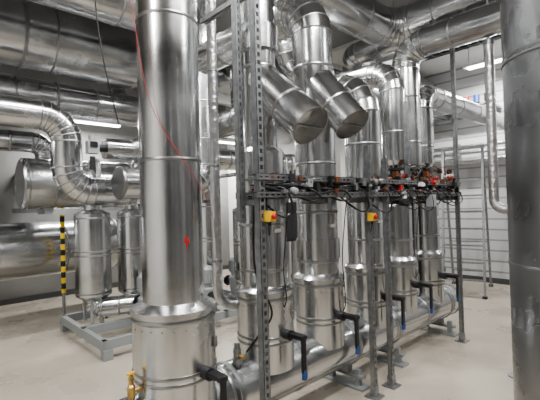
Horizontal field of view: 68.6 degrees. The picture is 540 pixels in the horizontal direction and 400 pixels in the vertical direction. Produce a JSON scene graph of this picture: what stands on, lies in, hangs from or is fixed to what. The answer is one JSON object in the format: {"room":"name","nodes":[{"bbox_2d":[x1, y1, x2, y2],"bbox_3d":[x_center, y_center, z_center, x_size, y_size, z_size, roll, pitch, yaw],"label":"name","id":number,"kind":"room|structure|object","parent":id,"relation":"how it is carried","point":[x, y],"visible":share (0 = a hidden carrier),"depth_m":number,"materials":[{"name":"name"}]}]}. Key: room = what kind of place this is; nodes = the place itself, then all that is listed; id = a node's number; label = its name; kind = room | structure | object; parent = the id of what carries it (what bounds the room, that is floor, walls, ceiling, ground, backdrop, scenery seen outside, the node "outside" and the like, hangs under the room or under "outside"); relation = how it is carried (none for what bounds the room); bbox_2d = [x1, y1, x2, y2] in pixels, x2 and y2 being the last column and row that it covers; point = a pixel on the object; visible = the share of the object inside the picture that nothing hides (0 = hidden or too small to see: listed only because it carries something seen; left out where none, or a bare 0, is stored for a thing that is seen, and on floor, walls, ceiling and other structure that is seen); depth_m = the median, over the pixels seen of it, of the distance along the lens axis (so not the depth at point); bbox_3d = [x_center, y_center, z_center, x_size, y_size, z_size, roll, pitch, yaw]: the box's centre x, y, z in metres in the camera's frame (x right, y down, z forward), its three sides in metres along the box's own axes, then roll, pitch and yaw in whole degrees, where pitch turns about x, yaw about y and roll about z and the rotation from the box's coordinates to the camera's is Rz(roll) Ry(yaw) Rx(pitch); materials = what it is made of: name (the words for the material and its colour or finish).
{"room":"mechanical plant room","nodes":[
{"label":"mechanical plant room","id":0,"kind":"room"},
{"bbox_2d":[0,65,229,299],"bbox_3d":[-3.909,-0.345,7.680,12.050,4.300,0.200,-1,-1,-43],"label":"wall","id":1,"kind":"structure","parent":0,"point":[9,289],"depth_m":7.35,"materials":[{"name":"paint"}]},
{"bbox_2d":[0,129,50,178],"bbox_3d":[-5.609,-0.593,4.788,5.185,0.730,1.685,-1,-1,-43],"label":"duct","id":2,"kind":"object","parent":1,"relation":"attached to","point":[37,144],"visible":0.41,"depth_m":5.67,"materials":[{"name":"metal"}]},
{"bbox_2d":[0,265,228,305],"bbox_3d":[-4.532,1.764,6.871,9.585,0.100,0.015,-1,-1,-43],"label":"baseboard","id":3,"kind":"structure","parent":1,"relation":"attached to","point":[115,284],"depth_m":7.19,"materials":[{"name":"grey"}]},
{"bbox_2d":[0,269,513,399],"bbox_3d":[-0.030,1.696,3.558,12.050,0.100,11.400,-1,-1,-43],"label":"floor","id":4,"kind":"structure","parent":0,"point":[39,361],"depth_m":4.13,"materials":[{"name":"concrete"}]},
{"bbox_2d":[0,218,117,281],"bbox_3d":[-4.928,1.034,4.831,6.200,1.530,1.020,-1,-1,-43],"label":"duct","id":5,"kind":"object","parent":4,"relation":"on","point":[27,249],"visible":0.55,"depth_m":5.79,"materials":[{"name":"metal"}]},
{"bbox_2d":[59,215,65,322],"bbox_3d":[-2.974,0.985,5.697,0.140,1.540,0.140,-1,-1,-43],"label":"post","id":6,"kind":"object","parent":4,"relation":"on","point":[62,217],"visible":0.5,"depth_m":5.68,"materials":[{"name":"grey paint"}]},
{"bbox_2d":[60,286,236,361],"bbox_3d":[-1.379,1.604,5.553,2.460,0.210,1.550,-1,-1,-43],"label":"frame","id":7,"kind":"object","parent":4,"relation":"on","point":[68,322],"visible":0.34,"depth_m":4.79,"materials":[{"name":"grey paint"}]},
{"bbox_2d":[73,205,111,324],"bbox_3d":[-2.219,0.790,4.972,0.430,1.450,0.430,-1,-1,-43],"label":"tank","id":8,"kind":"object","parent":7,"relation":"on","point":[92,230],"visible":0.98,"depth_m":4.80,"materials":[{"name":"metal"}]},
{"bbox_2d":[84,293,139,316],"bbox_3d":[-1.766,1.313,5.085,1.133,0.291,0.431,-2,-1,-7],"label":"pipe","id":9,"kind":"object","parent":8,"relation":"attached to","point":[119,304],"visible":0.41,"depth_m":4.92,"materials":[{"name":"metal"}]},
{"bbox_2d":[116,205,141,294],"bbox_3d":[-1.865,0.790,5.370,0.390,1.440,0.390,-1,-1,-43],"label":"tank","id":10,"kind":"object","parent":7,"relation":"on","point":[128,219],"visible":0.69,"depth_m":5.20,"materials":[{"name":"metal"}]},
{"bbox_2d":[133,273,141,303],"bbox_3d":[-1.516,1.195,4.928,0.262,0.620,0.424,-1,-1,-43],"label":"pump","id":11,"kind":"object","parent":7,"relation":"on","point":[137,298],"visible":0.15,"depth_m":4.85,"materials":[{"name":"grey metal"}]},
{"bbox_2d":[202,189,211,265],"bbox_3d":[-0.922,0.519,5.850,0.350,1.940,0.350,-1,-1,-43],"label":"pipe","id":12,"kind":"object","parent":7,"relation":"on","point":[206,207],"visible":0.13,"depth_m":5.69,"materials":[{"name":"metal"}]},
{"bbox_2d":[204,265,217,310],"bbox_3d":[-0.829,1.181,5.364,0.262,0.620,0.424,-1,-1,-43],"label":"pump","id":13,"kind":"object","parent":7,"relation":"on","point":[208,270],"visible":0.39,"depth_m":5.26,"materials":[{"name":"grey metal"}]},
{"bbox_2d":[223,256,236,297],"bbox_3d":[-0.516,1.183,6.202,0.262,0.620,0.424,-1,-1,-43],"label":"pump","id":14,"kind":"object","parent":7,"relation":"on","point":[228,280],"visible":0.44,"depth_m":6.12,"materials":[{"name":"grey metal"}]},
{"bbox_2d":[232,207,240,285],"bbox_3d":[-0.375,0.027,5.695,0.350,2.890,0.350,-1,-1,-43],"label":"pipe","id":15,"kind":"object","parent":7,"relation":"on","point":[236,230],"visible":0.2,"depth_m":5.56,"materials":[{"name":"metal"}]},
{"bbox_2d":[86,154,298,322],"bbox_3d":[-1.651,0.493,6.894,3.060,2.480,3.920,-1,-1,-43],"label":"small-bore pipework","id":16,"kind":"object","parent":4,"relation":"on","point":[290,157],"visible":0.17,"depth_m":6.18,"materials":[{"name":"metal"}]},
{"bbox_2d":[12,158,139,213],"bbox_3d":[-3.172,-0.168,6.476,1.920,0.755,2.435,-1,-1,-43],"label":"vessel","id":17,"kind":"object","parent":16,"relation":"attached to","point":[36,191],"visible":0.52,"depth_m":5.18,"materials":[{"name":"metal"}]},
{"bbox_2d":[118,283,458,399],"bbox_3d":[0.382,1.353,3.272,5.070,0.555,0.440,-1,-1,-43],"label":"header manifold","id":18,"kind":"object","parent":4,"relation":"on","point":[242,383],"visible":0.63,"depth_m":3.31,"materials":[{"name":"metal"}]},
{"bbox_2d":[126,0,227,399],"bbox_3d":[-0.564,-0.702,2.407,0.625,3.905,0.525,-2,-1,5],"label":"riser pipe","id":19,"kind":"object","parent":18,"relation":"attached to","point":[174,337],"visible":0.99,"depth_m":2.24,"materials":[{"name":"metal"}]},
{"bbox_2d":[232,341,245,367],"bbox_3d":[-0.203,1.034,2.626,0.070,0.170,0.114,-1,-1,-43],"label":"valve","id":20,"kind":"object","parent":18,"relation":"on","point":[237,359],"visible":1,"depth_m":2.62,"materials":[{"name":"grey metal"}]},
{"bbox_2d":[111,74,405,329],"bbox_3d":[-0.990,0.033,5.854,0.424,2.455,6.329,-1,-1,-43],"label":"riser pipe","id":21,"kind":"object","parent":18,"relation":"attached to","point":[370,134],"visible":0.34,"depth_m":3.67,"materials":[{"name":"metal"}]},
{"bbox_2d":[235,0,306,380],"bbox_3d":[-0.061,-0.730,2.860,0.434,3.865,0.565,-1,-1,-15],"label":"riser pipe","id":22,"kind":"object","parent":18,"relation":"attached to","point":[282,334],"visible":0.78,"depth_m":2.78,"materials":[{"name":"metal"}]},
{"bbox_2d":[248,65,327,143],"bbox_3d":[0.102,-0.673,2.732,0.282,0.614,0.644,-1,-1,-43],"label":"bonnet","id":23,"kind":"object","parent":22,"relation":"attached to","point":[299,115],"visible":0.95,"depth_m":2.58,"materials":[{"name":"metal"}]},
{"bbox_2d":[198,0,359,354],"bbox_3d":[-0.033,-0.296,3.783,0.424,3.018,1.979,-1,-1,-43],"label":"riser pipe","id":24,"kind":"object","parent":18,"relation":"attached to","point":[319,282],"visible":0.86,"depth_m":3.19,"materials":[{"name":"metal"}]},
{"bbox_2d":[311,70,368,138],"bbox_3d":[0.514,-0.789,3.188,0.292,0.614,0.576,-1,-1,-43],"label":"bonnet","id":25,"kind":"object","parent":24,"relation":"attached to","point":[347,117],"visible":0.84,"depth_m":3.06,"materials":[{"name":"metal"}]},
{"bbox_2d":[230,62,433,314],"bbox_3d":[0.493,-0.721,5.080,0.394,3.860,3.104,-1,-1,-44],"label":"riser pipe","id":26,"kind":"object","parent":18,"relation":"attached to","point":[390,84],"visible":0.43,"depth_m":4.10,"materials":[{"name":"metal"}]},
{"bbox_2d":[413,85,503,302],"bbox_3d":[3.073,-0.133,5.879,0.561,2.560,3.907,-2,-1,43],"label":"riser pipe","id":27,"kind":"object","parent":18,"relation":"attached to","point":[430,254],"visible":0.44,"depth_m":4.54,"materials":[{"name":"metal"}]},
{"bbox_2d":[200,0,469,399],"bbox_3d":[0.800,-0.526,3.700,3.150,4.301,0.730,-1,-1,-43],"label":"rack","id":28,"kind":"object","parent":4,"relation":"on","point":[242,199],"visible":0.73,"depth_m":2.57,"materials":[{"name":"grey metal"}]},
{"bbox_2d":[263,194,276,235],"bbox_3d":[-0.005,0.088,2.455,0.072,0.274,0.116,-1,-1,-43],"label":"box","id":29,"kind":"object","parent":28,"relation":"attached to","point":[270,215],"visible":0.95,"depth_m":2.44,"materials":[{"name":"yellow plastic"}]},
{"bbox_2d":[286,202,297,310],"bbox_3d":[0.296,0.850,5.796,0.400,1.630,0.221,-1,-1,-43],"label":"power adapter","id":30,"kind":"object","parent":28,"relation":"hanging from","point":[292,234],"visible":0.3,"depth_m":5.74,"materials":[{"name":"black plastic"}]},
{"bbox_2d":[246,163,462,351],"bbox_3d":[0.986,0.331,3.535,3.009,1.381,0.353,-1,-1,-42],"label":"cable bundle","id":31,"kind":"object","parent":28,"relation":"attached to","point":[279,186],"visible":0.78,"depth_m":3.06,"materials":[{"name":"black plastic"}]},
{"bbox_2d":[265,166,458,198],"bbox_3d":[1.034,-0.166,3.547,2.892,0.329,0.254,-1,-1,-43],"label":"cables","id":32,"kind":"object","parent":28,"relation":"on","point":[310,184],"visible":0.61,"depth_m":3.26,"materials":[{"name":"black plastic"}]},
{"bbox_2d":[366,212,377,231],"bbox_3d":[0.822,0.099,3.226,0.072,0.324,0.116,-1,-1,-43],"label":"box","id":33,"kind":"object","parent":28,"relation":"attached to","point":[370,216],"visible":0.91,"depth_m":3.21,"materials":[{"name":"yellow plastic"}]},
{"bbox_2d":[426,194,436,206],"bbox_3d":[1.625,0.004,3.990,0.100,0.120,0.060,-1,-1,-43],"label":"box","id":34,"kind":"object","parent":28,"relation":"attached to","point":[429,201],"visible":0.86,"depth_m":3.96,"materials":[{"name":"grey paint"}]},
{"bbox_2d":[441,145,492,299],"bbox_3d":[3.440,0.334,6.965,0.695,2.527,1.163,-2,-1,34],"label":"stepladder","id":35,"kind":"object","parent":4,"relation":"on","point":[484,211],"visible":0.86,"depth_m":6.81,"materials":[{"name":"grey metal"}]},
{"bbox_2d":[500,0,539,399],"bbox_3d":[1.784,-0.571,2.325,0.800,4.300,0.800,-1,-1,-43],"label":"pipe","id":36,"kind":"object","parent":4,"relation":"on","point":[519,19],"depth_m":2.27,"materials":[{"name":"metal"}]},
{"bbox_2d":[226,63,347,286],"bbox_3d":[0.191,-0.444,8.928,0.150,4.300,3.570,-1,-1,-43],"label":"wall partition","id":37,"kind":"structure","parent":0,"point":[339,143],"depth_m":7.65,"materials":[{"name":"white paint"}]},
{"bbox_2d":[202,0,418,73],"bbox_3d":[-0.153,-2.702,3.613,12.050,0.100,11.400,-1,-1,-43],"label":"ceiling","id":38,"kind":"structure","parent":0,"point":[339,38],"depth_m":5.92,"materials":[{"name":"concrete"}]},
{"bbox_2d":[57,76,120,126],"bbox_3d":[-3.351,-1.957,7.237,1.200,1.119,0.120,-1,-1,-43],"label":"led light","id":39,"kind":"object","parent":38,"relation":"hanging from","point":[75,120],"visible":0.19,"depth_m":7.30,"materials":[{"name":"white plastic"}]},
{"bbox_2d":[95,0,118,123],"bbox_3d":[-0.963,-1.545,2.277,0.024,2.201,0.154,-2,-1,31],"label":"cable","id":40,"kind":"object","parent":38,"relation":"hanging from","point":[95,0],"visible":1,"depth_m":2.26,"materials":[{"name":"black plastic"}]},
{"bbox_2d":[26,0,201,31],"bbox_3d":[-1.843,-2.227,4.003,2.626,0.745,0.530,-1,-1,-43],"label":"duct","id":41,"kind":"object","parent":38,"relation":"hanging from","point":[118,13],"visible":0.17,"depth_m":3.99,"materials":[{"name":"metal"}]},
{"bbox_2d":[107,85,126,94],"bbox_3d":[-1.479,-2.033,7.960,3.535,1.055,0.310,-1,-1,-43],"label":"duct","id":42,"kind":"object","parent":38,"relation":"hanging from","point":[114,89],"visible":0.09,"depth_m":6.74,"materials":[{"name":"metal"}]},
{"bbox_2d":[100,137,138,160],"bbox_3d":[-1.605,-1.533,4.841,0.875,2.124,0.250,-1,-1,-43],"label":"duct","id":43,"kind":"object","parent":38,"relation":"hanging from","point":[115,149],"visible":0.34,"depth_m":4.57,"materials":[{"name":"metal"}]},
{"bbox_2d":[85,135,104,169],"bbox_3d":[-1.943,-0.530,4.478,0.240,0.380,0.113,-1,-1,-43],"label":"valve actuator","id":44,"kind":"object","parent":43,"relation":"attached to","point":[92,146],"visible":0.91,"depth_m":4.41,"materials":[{"name":"grey paint"}]},
{"bbox_2d":[0,0,292,107],"bbox_3d":[-2.762,-2.066,4.918,9.560,0.992,0.824,-1,-1,-43],"label":"pipe","id":45,"kind":"object","parent":38,"relation":"hanging from","point":[35,37],"visible":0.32,"depth_m":4.79,"materials":[{"name":"metal"}]},
{"bbox_2d":[0,73,292,143],"bbox_3d":[-3.131,-1.829,5.317,9.560,1.435,0.540,-1,-1,-43],"label":"duct","id":46,"kind":"object","parent":38,"relation":"hanging from","point":[82,103],"visible":0.34,"depth_m":5.53,"materials":[{"name":"metal"}]},
{"bbox_2d":[111,2,209,199],"bbox_3d":[-1.282,-1.304,5.038,1.380,2.595,0.390,-1,-1,-43],"label":"duct","id":47,"kind":"object","parent":38,"relation":"hanging from","point":[125,182],"visible":0.24,"depth_m":5.18,"materials":[{"name":"metal"}]},
{"bbox_2d":[130,0,208,202],"bbox_3d":[-0.617,-1.315,2.262,0.519,2.681,0.115,-1,-1,-25],"label":"cable","id":48,"kind":"object","parent":38,"relation":"hanging from","point":[130,0],"visible":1,"depth_m":2.21,"materials":[{"name":"red plastic"}]},
{"bbox_2d":[205,0,236,309],"bbox_3d":[-0.288,-0.917,2.978,0.371,3.476,0.079,-1,-1,-18],"label":"pipe","id":49,"kind":"object","parent":38,"relation":"attached to","point":[212,71],"visible":0.94,"depth_m":2.90,"materials":[{"name":"silver metal"}]},
{"bbox_2d":[219,139,234,143],"bbox_3d":[-1.158,-1.944,9.212,1.200,1.219,0.120,-1,-1,-43],"label":"led light","id":50,"kind":"object","parent":38,"relation":"hanging from","point":[220,140],"visible":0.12,"depth_m":9.26,"materials":[{"name":"white plastic"}]},
{"bbox_2d":[276,37,449,121],"bbox_3d":[1.832,-2.113,6.535,4.755,1.115,0.330,-1,-1,-43],"label":"duct","id":51,"kind":"object","parent":38,"relation":"hanging from","point":[284,57],"visible":0.23,"depth_m":4.98,"materials":[{"name":"metal"}]},
{"bbox_2d":[274,0,497,46],"bbox_3d":[2.189,-2.334,2.100,3.348,0.805,5.575,-1,-1,-43],"label":"pipe","id":52,"kind":"object","parent":38,"relation":"hanging from","point":[372,22],"visible":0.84,"depth_m":4.37,"materials":[{"name":"metal"}]},
{"bbox_2d":[383,0,500,64],"bbox_3d":[3.176,-2.312,3.827,0.250,0.860,6.404,-1,-1,-43],"label":"cable tray","id":53,"kind":"object","parent":38,"relation":"hanging from","point":[496,37],"visible":0.18,"depth_m":4.91,"materials":[{"name":"grey metal"}]},
{"bbox_2d":[462,49,501,69],"bbox_3d":[3.728,-2.513,6.677,0.120,0.419,0.900,-1,-1,-43],"label":"led light","id":54,"kind":"object","parent":38,"relation":"hanging from","point":[497,59],"visible":0.34,"depth_m":6.81,"materials":[{"name":"white plastic"}]},
{"bbox_2d":[483,0,506,213],"bbox_3d":[2.330,-1.278,3.622,0.100,2.885,0.715,-1,-1,-37],"label":"pipe","id":55,"kind":"object","parent":38,"relation":"hanging from","point":[488,43],"visible":0.96,"depth_m":3.83,"materials":[{"name":"silver metal"}]},
{"bbox_2d":[344,62,509,278],"bbox_3d":[4.240,-0.574,7.627,0.200,4.300,11.000,-1,-1,-43],"label":"wall","id":56,"kind":"structure","parent":0,"point":[469,83],"depth_m":7.76,"materials":[{"name":"white metal"}]},
{"bbox_2d":[343,41,436,86],"bbox_3d":[4.422,-2.413,4.992,3.065,0.350,6.755,-1,-1,-43],"label":"duct","id":57,"kind":"object","parent":56,"relation":"attached to","point":[358,54],"visible":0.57,"depth_m":6.10,"materials":[{"name":"metal"}]},
{"bbox_2d":[332,39,501,76],"bbox_3d":[3.071,-2.672,6.755,2.650,0.059,3.600,-1,-1,-43],"label":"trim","id":58,"kind":"structure","parent":56,"relation":"attached to","point":[439,64],"depth_m":7.37,"materials":[{"name":"grey"}]},
{"bbox_2d":[345,140,504,173],"bbox_3d":[4.072,-0.921,7.483,0.235,0.400,10.800,-1,-1,-43],"label":"pipe","id":59,"kind":"object","parent":56,"relation":"attached to","point":[460,153],"visible":0.2,"depth_m":7.61,"materials":[{"name":"metal"}]},
{"bbox_2d":[444,93,501,117],"bbox_3d":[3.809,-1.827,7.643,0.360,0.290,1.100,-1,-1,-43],"label":"sign","id":60,"kind":"object","parent":56,"relation":"attached to","point":[476,98],"visible":0.14,"depth_m":7.42,"materials":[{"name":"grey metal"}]},
{"bbox_2d":[447,273,509,284],"bbox_3d":[4.221,1.527,7.528,0.015,0.100,11.000,-1,-1,-43],"label":"baseboard","id":61,"kind":"structure","parent":56,"relation":"attached to","point":[494,280],"depth_m":7.51,"materials":[{"name":"grey"}]},
{"bbox_3d":[3.726,-0.661,-0.508,12.050,4.300,0.200,-1,-1,-43],"label":"wall","id":62,"kind":"structure","parent":0,"visible":0},
{"bbox_2d":[392,0,500,254],"bbox_3d":[3.205,-0.404,2.686,0.310,3.055,5.155,-1,-1,-43],"label":"riser pipe","id":63,"kind":"object","parent":62,"relation":"attached to","point":[483,22],"visible":0.68,"depth_m":4.18,"materials":[{"name":"metal"}]},
{"bbox_3d":[-4.424,-0.432,-0.456,0.200,4.300,11.000,-1,-1,-43],"label":"wall","id":64,"kind":"structure","parent":0,"visible":0},
{"bbox_2d":[0,94,290,205],"bbox_3d":[-2.412,-0.526,4.569,9.560,1.199,0.340,-1,-1,-43],"label":"pipe","id":65,"kind":"object","parent":64,"relation":"attached to","point":[66,151],"visible":0.49,"depth_m":4.47,"materials":[{"name":"metal"}]}
]}

